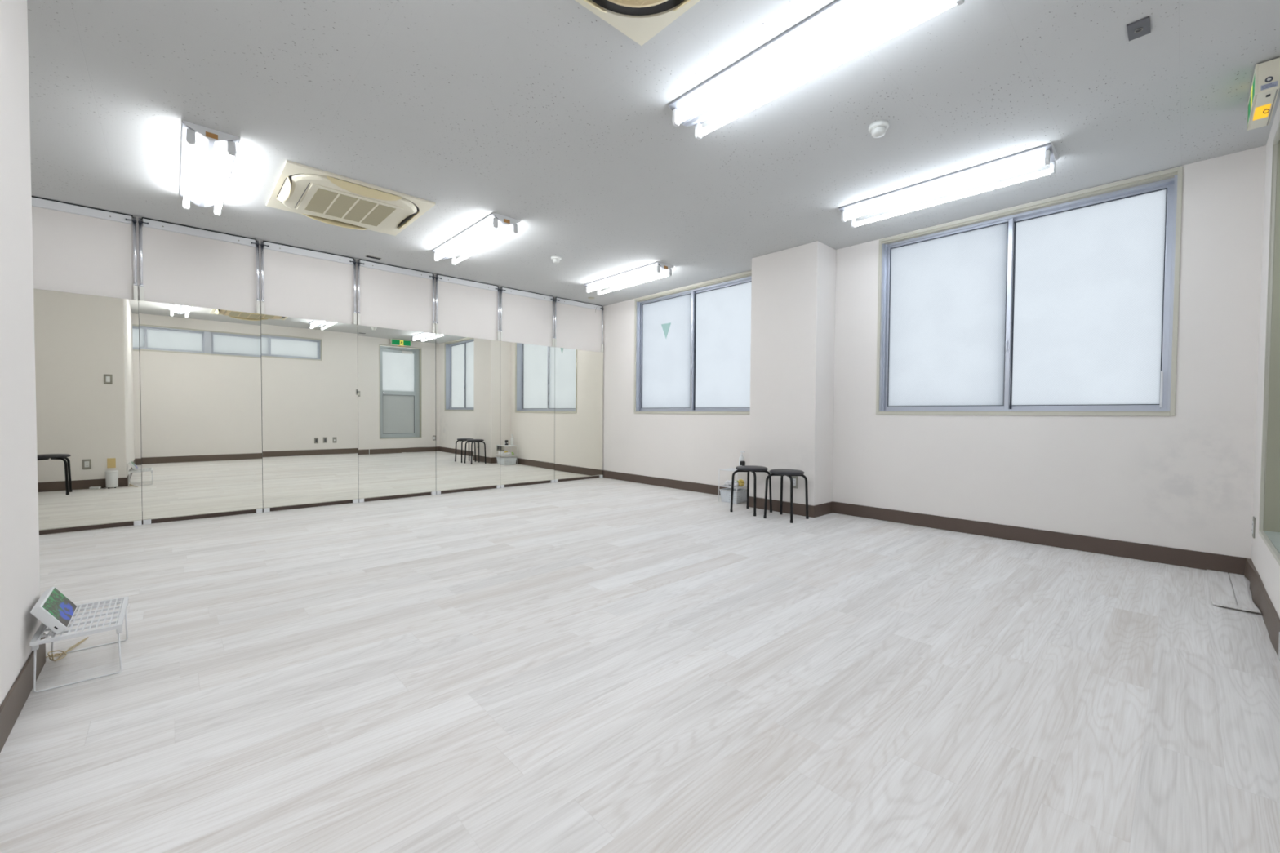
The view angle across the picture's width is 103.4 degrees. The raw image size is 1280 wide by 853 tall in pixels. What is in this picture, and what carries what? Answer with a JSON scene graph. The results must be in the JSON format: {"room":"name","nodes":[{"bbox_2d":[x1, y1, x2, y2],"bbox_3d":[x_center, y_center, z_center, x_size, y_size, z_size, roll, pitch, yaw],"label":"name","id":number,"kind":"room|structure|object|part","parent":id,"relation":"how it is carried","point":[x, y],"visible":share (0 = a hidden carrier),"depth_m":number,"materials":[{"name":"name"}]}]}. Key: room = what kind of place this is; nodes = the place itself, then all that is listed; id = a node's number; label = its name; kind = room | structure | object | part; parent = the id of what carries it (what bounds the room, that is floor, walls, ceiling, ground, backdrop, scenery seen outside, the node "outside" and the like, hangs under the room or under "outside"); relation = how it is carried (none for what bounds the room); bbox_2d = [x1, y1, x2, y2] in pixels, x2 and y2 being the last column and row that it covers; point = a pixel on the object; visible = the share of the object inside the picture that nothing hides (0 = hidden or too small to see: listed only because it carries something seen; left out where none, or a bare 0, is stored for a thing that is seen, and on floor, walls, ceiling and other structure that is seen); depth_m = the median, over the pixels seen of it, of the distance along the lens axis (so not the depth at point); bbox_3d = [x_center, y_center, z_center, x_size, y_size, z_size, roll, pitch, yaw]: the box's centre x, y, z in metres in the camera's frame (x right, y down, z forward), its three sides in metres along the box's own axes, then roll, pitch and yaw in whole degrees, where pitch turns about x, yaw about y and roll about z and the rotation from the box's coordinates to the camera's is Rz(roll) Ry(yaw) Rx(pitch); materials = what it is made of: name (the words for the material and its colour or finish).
{"room":"exercise studio","nodes":[
{"label":"exercise studio","id":0,"kind":"room"},
{"bbox_2d":[0,0,45,752],"bbox_3d":[-1.649,-0.334,0.195,1.450,2.484,3.105,-1,2,-43],"label":"wall","id":1,"kind":"structure","parent":0,"point":[20,564],"depth_m":1.59,"materials":[{"name":"white paint"}]},
{"bbox_2d":[31,205,601,511],"bbox_3d":[-2.918,-0.464,5.238,6.750,2.484,0.150,-1,2,-43],"label":"wall","id":2,"kind":"structure","parent":0,"point":[73,253],"depth_m":4.66,"materials":[{"name":"white paint"}]},
{"bbox_2d":[31,195,142,530],"bbox_3d":[-4.319,-0.437,3.805,0.786,2.480,0.042,-1,2,-43],"label":"wall mirror","id":3,"kind":"object","parent":2,"relation":"attached to","point":[87,346],"visible":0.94,"depth_m":3.88,"materials":[{"name":"silver glass"}]},
{"bbox_3d":[-4.318,-1.641,3.783,0.724,0.060,0.022,-1,2,-43],"label":"rail","id":4,"kind":"part","parent":3,"relation":"part of","materials":[{"name":"white plastic"}]},
{"bbox_2d":[137,217,262,524],"bbox_3d":[-3.741,-0.447,4.340,0.786,2.480,0.042,-1,2,-43],"label":"wall mirror","id":5,"kind":"object","parent":2,"relation":"attached to","point":[201,410],"visible":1,"depth_m":4.31,"materials":[{"name":"silver glass"}]},
{"bbox_3d":[-3.740,-1.650,4.319,0.724,0.060,0.022,-1,2,-43],"label":"rail","id":6,"kind":"part","parent":5,"relation":"part of","materials":[{"name":"white plastic"}]},
{"bbox_2d":[260,240,358,512],"bbox_3d":[-3.164,-0.456,4.876,0.786,2.480,0.042,-1,2,-43],"label":"wall mirror","id":7,"kind":"object","parent":2,"relation":"attached to","point":[309,367],"visible":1,"depth_m":4.85,"materials":[{"name":"silver glass"}]},
{"bbox_3d":[-3.163,-1.659,4.854,0.724,0.060,0.022,-1,2,-43],"label":"rail","id":8,"kind":"part","parent":7,"relation":"part of","materials":[{"name":"white plastic"}]},
{"bbox_2d":[39,475,599,534],"bbox_3d":[-2.890,0.726,5.191,6.400,0.107,0.008,-1,2,-43],"label":"baseboard","id":9,"kind":"structure","parent":2,"relation":"attached to","point":[276,508],"depth_m":4.71,"materials":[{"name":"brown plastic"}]},
{"bbox_2d":[356,258,435,502],"bbox_3d":[-2.587,-0.465,5.411,0.786,2.480,0.042,-1,2,-43],"label":"wall mirror","id":10,"kind":"object","parent":2,"relation":"attached to","point":[397,368],"visible":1,"depth_m":5.39,"materials":[{"name":"silver glass"}]},
{"bbox_3d":[-2.586,-1.668,5.389,0.724,0.060,0.022,-1,2,-43],"label":"rail","id":11,"kind":"part","parent":10,"relation":"part of","materials":[{"name":"white plastic"}]},
{"bbox_2d":[435,274,500,494],"bbox_3d":[-2.010,-0.474,5.947,0.786,2.480,0.042,-1,2,-43],"label":"wall mirror","id":12,"kind":"object","parent":2,"relation":"attached to","point":[468,370],"visible":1,"depth_m":5.93,"materials":[{"name":"silver glass"}]},
{"bbox_3d":[-2.008,-1.677,5.925,0.724,0.060,0.022,-1,2,-43],"label":"rail","id":13,"kind":"part","parent":12,"relation":"part of","materials":[{"name":"white plastic"}]},
{"bbox_2d":[499,286,555,488],"bbox_3d":[-1.432,-0.483,6.482,0.786,2.480,0.042,-1,2,-43],"label":"wall mirror","id":14,"kind":"object","parent":2,"relation":"attached to","point":[527,371],"visible":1,"depth_m":6.47,"materials":[{"name":"silver glass"}]},
{"bbox_3d":[-1.431,-1.686,6.460,0.724,0.060,0.022,-1,2,-43],"label":"rail","id":15,"kind":"part","parent":14,"relation":"part of","materials":[{"name":"white plastic"}]},
{"bbox_2d":[554,297,604,482],"bbox_3d":[-0.838,-0.493,7.033,0.830,2.480,0.042,-1,2,-43],"label":"wall mirror","id":16,"kind":"object","parent":2,"relation":"attached to","point":[579,374],"visible":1,"depth_m":7.01,"materials":[{"name":"silver glass"}]},
{"bbox_3d":[-0.839,-1.696,7.009,0.764,0.060,0.022,-1,2,-43],"label":"rail","id":17,"kind":"part","parent":16,"relation":"part of","materials":[{"name":"white plastic"}]},
{"bbox_2d":[0,477,1279,852],"bbox_3d":[-0.795,0.890,2.972,6.850,0.114,6.559,-1,2,-43],"label":"floor","id":18,"kind":"structure","parent":0,"point":[602,664],"depth_m":1.69,"materials":[{"name":"white wood"}]},
{"bbox_2d":[45,636,88,661],"bbox_3d":[-2.202,0.837,1.916,0.072,0.051,0.275,0,2,-30],"label":"power cable","id":19,"kind":"object","parent":18,"relation":"on","point":[83,640],"visible":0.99,"depth_m":1.89,"materials":[{"name":"beige plastic"}]},
{"bbox_2d":[29,595,128,693],"bbox_3d":[-2.010,0.777,1.831,0.207,0.178,0.376,-1,2,-43],"label":"shelf","id":20,"kind":"object","parent":18,"relation":"on","point":[35,642],"visible":0.77,"depth_m":1.78,"materials":[{"name":"white plastic"}]},
{"bbox_2d":[31,644,39,650],"bbox_3d":[-1.971,0.715,1.647,0.014,0.023,0.018,-1,2,-43],"label":"bracket","id":21,"kind":"object","parent":20,"relation":"attached to","point":[36,647],"depth_m":1.64,"materials":[{"name":"white plastic"}]},
{"bbox_2d":[30,586,77,634],"bbox_3d":[-2.030,0.635,1.755,0.079,0.104,0.261,-1,2,-43],"label":"digital display","id":22,"kind":"object","parent":20,"relation":"on","point":[53,609],"visible":1,"depth_m":1.71,"materials":[{"name":"white plastic"}]},
{"bbox_3d":[-1.902,0.796,1.713,0.202,0.148,0.005,-1,2,-43],"label":"leg","id":23,"kind":"part","parent":20,"relation":"part of","materials":[{"name":"white metal"}]},
{"bbox_3d":[-2.132,0.788,1.961,0.202,0.148,0.005,-1,2,-43],"label":"leg","id":24,"kind":"part","parent":20,"relation":"part of","materials":[{"name":"white metal"}]},
{"bbox_2d":[115,627,122,633],"bbox_3d":[-1.831,0.713,1.777,0.014,0.023,0.018,-1,2,-43],"label":"bracket","id":25,"kind":"object","parent":20,"relation":"attached to","point":[119,630],"depth_m":1.77,"materials":[{"name":"white plastic"}]},
{"bbox_2d":[718,467,746,504],"bbox_3d":[1.013,0.627,5.381,0.260,0.347,0.237,-1,2,-43],"label":"storage rack","id":26,"kind":"object","parent":18,"relation":"on","point":[733,469],"visible":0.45,"depth_m":5.32,"materials":[{"name":"white metal"}]},
{"bbox_2d":[724,480,731,485],"bbox_3d":[0.964,0.600,5.399,0.168,0.058,0.106,-1,2,-43],"label":"plastic bag","id":27,"kind":"object","parent":26,"relation":"on","point":[726,482],"visible":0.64,"depth_m":5.35,"materials":[{"name":"white plastic"}]},
{"bbox_2d":[719,467,737,471],"bbox_3d":[1.014,0.459,5.377,0.258,0.010,0.235,-1,2,-43],"label":"shelf","id":28,"kind":"object","parent":26,"relation":"attached to","point":[733,469],"depth_m":5.33,"materials":[{"name":"clear plastic"}]},
{"bbox_2d":[719,484,746,488],"bbox_3d":[1.012,0.635,5.381,0.258,0.008,0.235,-1,2,-43],"label":"shelf","id":29,"kind":"object","parent":26,"relation":"attached to","point":[723,486],"depth_m":5.32,"materials":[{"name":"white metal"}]},
{"bbox_3d":[0.998,0.634,5.211,0.006,0.340,0.006,0,1,-20],"label":"leg","id":30,"kind":"part","parent":26,"relation":"part of","materials":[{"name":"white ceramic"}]},
{"bbox_2d":[737,479,744,486],"bbox_3d":[1.064,0.592,5.328,0.079,0.079,0.062,-1,2,-43],"label":"pack","id":31,"kind":"object","parent":26,"relation":"on","point":[741,482],"visible":1,"depth_m":5.31,"materials":[{"name":"yellow plastic"}]},
{"bbox_2d":[738,450,745,466],"bbox_3d":[1.095,0.357,5.425,0.056,0.190,0.066,-1,2,-43],"label":"pump bottle","id":32,"kind":"object","parent":26,"relation":"on","point":[741,458],"visible":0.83,"depth_m":5.41,"materials":[{"name":"white plastic"}]},
{"bbox_2d":[739,461,745,466],"bbox_3d":[1.080,0.409,5.331,0.057,0.090,0.057,-1,2,-43],"label":"jar","id":33,"kind":"object","parent":26,"relation":"on","point":[741,463],"visible":0.59,"depth_m":5.31,"materials":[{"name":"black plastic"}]},
{"bbox_2d":[719,488,746,503],"bbox_3d":[1.010,0.733,5.382,0.243,0.131,0.224,-1,2,-43],"label":"storage basket","id":34,"kind":"object","parent":18,"relation":"on","point":[726,495],"visible":0.78,"depth_m":5.32,"materials":[{"name":"white plastic"}]},
{"bbox_2d":[729,465,772,516],"bbox_3d":[1.059,0.597,4.802,0.300,0.436,0.300,-1,2,-43],"label":"round stool","id":35,"kind":"object","parent":18,"relation":"on","point":[753,468],"visible":0.98,"depth_m":4.79,"materials":[{"name":"black metal"}]},
{"bbox_3d":[0.950,0.607,4.806,0.178,0.391,0.021,0,1,2],"label":"leg","id":36,"kind":"part","parent":35,"relation":"part of","materials":[{"name":"black metal"}]},
{"bbox_3d":[1.063,0.605,4.911,0.021,0.391,0.178,0,1,2],"label":"leg","id":37,"kind":"part","parent":35,"relation":"part of","materials":[{"name":"black metal"}]},
{"bbox_3d":[1.060,0.395,4.797,0.300,0.032,0.300,-1,2,-43],"label":"seat","id":38,"kind":"part","parent":35,"relation":"part of","materials":[{"name":"grey plastic"}]},
{"bbox_3d":[1.054,0.610,4.694,0.021,0.391,0.178,0,1,2],"label":"leg","id":39,"kind":"part","parent":35,"relation":"part of","materials":[{"name":"black metal"}]},
{"bbox_3d":[1.167,0.608,4.798,0.178,0.391,0.021,0,1,2],"label":"leg","id":40,"kind":"part","parent":35,"relation":"part of","materials":[{"name":"black metal"}]},
{"bbox_2d":[763,468,808,523],"bbox_3d":[1.308,0.605,4.516,0.300,0.436,0.300,-1,2,-43],"label":"round stool","id":41,"kind":"object","parent":18,"relation":"on","point":[780,472],"visible":1,"depth_m":4.50,"materials":[{"name":"black metal"}]},
{"bbox_3d":[1.199,0.615,4.520,0.178,0.391,0.021,0,1,2],"label":"leg","id":42,"kind":"part","parent":41,"relation":"part of","materials":[{"name":"black metal"}]},
{"bbox_3d":[1.312,0.613,4.625,0.021,0.391,0.178,0,1,2],"label":"leg","id":43,"kind":"part","parent":41,"relation":"part of","materials":[{"name":"black metal"}]},
{"bbox_3d":[1.310,0.403,4.511,0.300,0.032,0.300,-1,2,-43],"label":"seat","id":44,"kind":"part","parent":41,"relation":"part of","materials":[{"name":"grey plastic"}]},
{"bbox_3d":[1.304,0.619,4.407,0.021,0.391,0.178,0,1,2],"label":"leg","id":45,"kind":"part","parent":41,"relation":"part of","materials":[{"name":"black metal"}]},
{"bbox_3d":[1.417,0.617,4.512,0.178,0.391,0.021,0,1,2],"label":"leg","id":46,"kind":"part","parent":41,"relation":"part of","materials":[{"name":"black metal"}]},
{"bbox_2d":[26,0,1279,306],"bbox_3d":[-0.778,-1.696,2.909,6.850,0.120,6.559,-1,2,-43],"label":"ceiling","id":47,"kind":"structure","parent":0,"point":[544,115],"depth_m":2.63,"materials":[{"name":"white paint"}]},
{"bbox_2d":[179,120,239,215],"bbox_3d":[-2.789,-1.605,3.248,0.240,0.104,1.252,-1,2,-43],"label":"fluorescent light","id":48,"kind":"object","parent":47,"relation":"attached to","point":[207,154],"visible":1,"depth_m":3.07,"materials":[{"name":"grey"}]},
{"bbox_3d":[-2.365,-1.613,2.790,0.240,0.062,0.001,-1,2,-43],"label":"plate","id":49,"kind":"part","parent":48,"relation":"part of","materials":[{"name":"white metal"}]},
{"bbox_3d":[-2.364,-1.607,2.789,0.052,0.026,0.001,-1,2,-43],"label":"label plate","id":50,"kind":"part","parent":48,"relation":"part of","materials":[{"name":"brown"}]},
{"bbox_2d":[266,160,435,235],"bbox_3d":[-2.164,-1.633,3.773,0.915,0.066,0.915,-1,2,-43],"label":"air conditioner","id":51,"kind":"object","parent":47,"relation":"attached to","point":[317,194],"visible":1,"depth_m":3.66,"materials":[{"name":"beige plastic"}]},
{"bbox_3d":[-2.163,-1.648,3.773,0.796,0.032,0.796,-1,2,-43],"label":"panel","id":52,"kind":"part","parent":51,"relation":"part of","materials":[{"name":"beige plastic"}]},
{"bbox_3d":[-2.164,-1.629,3.774,0.584,0.008,0.570,-1,2,-43],"label":"intake panel","id":53,"kind":"part","parent":51,"relation":"part of","materials":[{"name":"beige plastic"}]},
{"bbox_2d":[304,187,395,226],"bbox_3d":[-2.164,-1.625,3.774,0.495,0.002,0.490,-1,2,-43],"label":"grille","id":54,"kind":"object","parent":51,"relation":"attached to","point":[322,201],"depth_m":3.75,"materials":[{"name":"beige plastic"}]},
{"bbox_2d":[364,254,381,259],"bbox_3d":[-2.678,-1.698,5.075,0.136,0.005,0.060,-1,2,-43],"label":"ceiling vent","id":55,"kind":"object","parent":47,"relation":"in","point":[366,255],"visible":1,"depth_m":5.07,"materials":[{"name":"silver metal"}]},
{"bbox_2d":[431,212,519,265],"bbox_3d":[-1.480,-1.626,4.462,0.240,0.104,1.252,-1,2,-43],"label":"fluorescent light","id":56,"kind":"object","parent":47,"relation":"attached to","point":[493,224],"visible":1,"depth_m":4.32,"materials":[{"name":"grey"}]},
{"bbox_3d":[-1.056,-1.633,4.004,0.240,0.062,0.001,-1,2,-43],"label":"plate","id":57,"kind":"part","parent":56,"relation":"part of","materials":[{"name":"white metal"}]},
{"bbox_3d":[-1.055,-1.627,4.003,0.052,0.026,0.001,-1,2,-43],"label":"label plate","id":58,"kind":"part","parent":56,"relation":"part of","materials":[{"name":"brown"}]},
{"bbox_2d":[551,255,561,263],"bbox_3d":[-0.836,-1.661,5.039,0.100,0.054,0.100,-1,2,-43],"label":"smoke detector","id":59,"kind":"object","parent":47,"relation":"attached to","point":[556,259],"visible":1,"depth_m":5.01,"materials":[{"name":"white plastic"}]},
{"bbox_2d":[584,261,673,295],"bbox_3d":[-0.157,-1.647,5.689,0.240,0.104,1.252,-1,2,-43],"label":"fluorescent light","id":60,"kind":"object","parent":47,"relation":"attached to","point":[655,267],"visible":1,"depth_m":5.56,"materials":[{"name":"grey plastic"}]},
{"bbox_3d":[0.268,-1.654,5.231,0.240,0.062,0.001,-1,2,-43],"label":"plate","id":61,"kind":"part","parent":60,"relation":"part of","materials":[{"name":"white metal"}]},
{"bbox_2d":[575,0,699,45],"bbox_3d":[-0.018,-1.563,1.475,0.915,0.066,0.915,-1,2,-43],"label":"air conditioner","id":62,"kind":"object","parent":47,"relation":"attached to","point":[640,20],"visible":1,"depth_m":1.95,"materials":[{"name":"beige plastic"}]},
{"bbox_3d":[-0.018,-1.578,1.474,0.734,0.032,0.734,-1,2,-43],"label":"panel","id":63,"kind":"part","parent":62,"relation":"part of","materials":[{"name":"beige plastic"}]},
{"bbox_3d":[-0.018,-1.559,1.475,0.584,0.008,0.570,-1,2,-43],"label":"intake panel","id":64,"kind":"part","parent":62,"relation":"part of","materials":[{"name":"beige plastic"}]},
{"bbox_2d":[668,0,964,139],"bbox_3d":[0.655,-1.556,2.161,0.240,0.104,1.250,-1,2,-43],"label":"fluorescent light","id":65,"kind":"object","parent":47,"relation":"attached to","point":[840,23],"visible":1,"depth_m":2.11,"materials":[{"name":"white"}]},
{"bbox_2d":[868,120,888,137],"bbox_3d":[1.281,-1.590,2.714,0.100,0.054,0.100,-1,2,-43],"label":"smoke detector","id":66,"kind":"object","parent":47,"relation":"attached to","point":[877,129],"visible":1,"depth_m":2.69,"materials":[{"name":"white plastic"}]},
{"bbox_2d":[838,142,1058,227],"bbox_3d":[2.000,-1.578,3.409,0.240,0.104,1.250,-1,2,-43],"label":"fluorescent light","id":67,"kind":"object","parent":47,"relation":"attached to","point":[1046,153],"visible":1,"depth_m":3.27,"materials":[{"name":"white"}]},
{"bbox_3d":[2.425,-1.585,2.951,0.240,0.062,0.001,-1,2,-43],"label":"plate","id":68,"kind":"part","parent":67,"relation":"part of","materials":[{"name":"white metal"}]},
{"bbox_2d":[1126,15,1151,40],"bbox_3d":[1.996,-1.590,2.023,0.116,0.011,0.064,-1,2,-43],"label":"ceiling plate","id":69,"kind":"object","parent":47,"relation":"attached to","point":[1140,28],"visible":1,"depth_m":2.02,"materials":[{"name":"grey metal"}]},
{"bbox_2d":[1246,57,1279,130],"bbox_3d":[2.877,-1.518,2.335,0.412,0.159,0.070,-1,2,-43],"label":"exit sign","id":70,"kind":"object","parent":47,"relation":"attached to","point":[1265,85],"visible":1,"depth_m":2.23,"materials":[{"name":"beige plastic"}]},
{"bbox_3d":[2.861,-1.527,2.365,0.072,0.108,0.001,-1,2,-43],"label":"yellow panel","id":71,"kind":"part","parent":70,"relation":"part of","materials":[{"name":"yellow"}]},
{"bbox_3d":[2.857,-1.527,2.358,0.386,0.108,0.004,-1,2,-43],"label":"green panel","id":72,"kind":"part","parent":70,"relation":"part of","materials":[{"name":"green plastic"}]},
{"bbox_3d":[2.857,-1.527,2.358,0.410,0.135,0.008,-1,2,-43],"label":"frame","id":73,"kind":"part","parent":70,"relation":"part of","materials":[{"name":"beige plastic"}]},
{"bbox_2d":[749,240,835,506],"bbox_3d":[1.470,-0.428,4.918,0.353,2.484,0.704,-1,2,-43],"label":"wall pillar","id":74,"kind":"structure","parent":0,"point":[793,289],"depth_m":4.72,"materials":[{"name":"white paint"}]},
{"bbox_2d":[748,496,832,517],"bbox_3d":[1.459,0.760,4.944,0.361,0.107,0.720,-1,2,-43],"label":"baseboard","id":75,"kind":"structure","parent":74,"relation":"attached to","point":[815,511],"depth_m":4.74,"materials":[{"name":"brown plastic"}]},
{"bbox_2d":[791,475,797,488],"bbox_3d":[1.435,0.517,4.704,0.008,0.115,0.070,-1,2,-43],"label":"wall outlet","id":76,"kind":"object","parent":74,"relation":"attached to","point":[794,477],"visible":0.65,"depth_m":4.70,"materials":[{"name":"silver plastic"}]},
{"bbox_2d":[792,478,795,485],"bbox_3d":[1.433,0.517,4.703,0.003,0.068,0.036,-1,2,-43],"label":"socket","id":77,"kind":"object","parent":76,"relation":"attached to","point":[793,479],"depth_m":4.70,"materials":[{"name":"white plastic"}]},
{"bbox_2d":[602,145,1266,559],"bbox_3d":[1.587,-0.434,5.197,0.200,2.484,6.039,-1,2,-43],"label":"wall","id":78,"kind":"structure","parent":0,"point":[1184,480],"depth_m":3.52,"materials":[{"name":"white paint"}]},
{"bbox_2d":[602,470,740,495],"bbox_3d":[0.402,0.720,6.342,0.008,0.107,2.784,-1,2,-43],"label":"baseboard","id":79,"kind":"structure","parent":78,"relation":"attached to","point":[682,485],"depth_m":6.42,"materials":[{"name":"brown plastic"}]},
{"bbox_2d":[633,270,751,414],"bbox_3d":[0.643,-0.926,6.171,0.168,1.547,1.944,-1,2,-43],"label":"window","id":80,"kind":"structure","parent":78,"relation":"in","point":[692,343],"depth_m":6.17,"materials":[{"name":"white glass"}]},
{"bbox_3d":[0.332,-0.936,6.515,0.004,1.398,0.881,-1,2,-43],"label":"glass pane","id":81,"kind":"part","parent":80,"relation":"part of","materials":[{"name":"white glass"}]},
{"bbox_3d":[0.332,-0.936,6.514,0.030,1.463,0.943,-1,2,-43],"label":"sash","id":82,"kind":"part","parent":80,"relation":"part of","materials":[{"name":"silver metal"}]},
{"bbox_3d":[0.984,-0.917,5.877,0.030,1.463,0.974,-1,2,-43],"label":"sash","id":83,"kind":"part","parent":80,"relation":"part of","materials":[{"name":"silver metal"}]},
{"bbox_3d":[0.984,-0.916,5.877,0.004,1.398,0.912,-1,2,-43],"label":"glass pane","id":84,"kind":"part","parent":80,"relation":"part of","materials":[{"name":"white glass"}]},
{"bbox_2d":[875,166,1182,416],"bbox_3d":[2.785,-0.858,3.863,0.168,1.544,1.828,-1,2,-43],"label":"window","id":85,"kind":"structure","parent":78,"relation":"in","point":[1066,304],"depth_m":3.73,"materials":[{"name":"white glass"}]},
{"bbox_3d":[2.506,-0.867,4.173,0.004,1.395,0.858,-1,2,-43],"label":"glass pane","id":86,"kind":"part","parent":85,"relation":"part of","materials":[{"name":"white glass"}]},
{"bbox_3d":[2.505,-0.867,4.172,0.030,1.460,0.920,-1,2,-43],"label":"sash","id":87,"kind":"part","parent":85,"relation":"part of","materials":[{"name":"silver metal"}]},
{"bbox_3d":[3.119,-0.848,3.577,0.004,1.395,0.819,-1,2,-43],"label":"glass pane","id":88,"kind":"part","parent":85,"relation":"part of","materials":[{"name":"white glass"}]},
{"bbox_3d":[3.118,-0.849,3.576,0.030,1.460,0.881,-1,2,-43],"label":"sash","id":89,"kind":"part","parent":85,"relation":"part of","materials":[{"name":"silver metal"}]},
{"bbox_2d":[832,502,1246,575],"bbox_3d":[2.691,0.794,3.875,0.008,0.107,2.523,-1,2,-43],"label":"baseboard","id":90,"kind":"structure","parent":78,"relation":"attached to","point":[1160,554],"depth_m":3.56,"materials":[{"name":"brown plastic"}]},
{"bbox_2d":[1251,99,1279,618],"bbox_3d":[1.290,-0.326,0.667,6.400,2.484,0.200,-1,2,-43],"label":"wall","id":91,"kind":"structure","parent":0,"point":[1265,564],"depth_m":2.73,"materials":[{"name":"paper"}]},
{"bbox_2d":[1252,516,1255,538],"bbox_3d":[3.456,0.568,2.847,0.070,0.115,0.008,-1,2,-43],"label":"wall outlet","id":92,"kind":"object","parent":91,"relation":"attached to","point":[1254,517],"visible":1,"depth_m":2.83,"materials":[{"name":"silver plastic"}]},
{"bbox_2d":[1244,558,1279,656],"bbox_3d":[1.733,0.849,1.269,4.942,0.110,0.027,-1,2,-43],"label":"baseboard","id":93,"kind":"structure","parent":91,"relation":"attached to","point":[1260,597],"depth_m":2.35,"materials":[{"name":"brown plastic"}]},
{"bbox_2d":[1258,120,1279,565],"bbox_3d":[3.000,-0.444,2.260,0.889,2.028,0.194,-1,2,-43],"label":"door","id":94,"kind":"structure","parent":91,"relation":"in","point":[1269,495],"depth_m":2.60,"materials":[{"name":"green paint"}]},
{"bbox_3d":[2.999,0.559,2.278,0.853,0.018,0.178,-1,2,-43],"label":"sill","id":95,"kind":"part","parent":94,"relation":"part of","materials":[{"name":"white metal"}]},
{"bbox_2d":[1278,631,1279,660],"bbox_3d":[2.446,0.840,1.929,0.008,0.107,0.010,-1,2,-43],"label":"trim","id":96,"kind":"structure","parent":91,"relation":"attached to","point":[1279,632],"depth_m":1.93,"materials":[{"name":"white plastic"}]}
]}

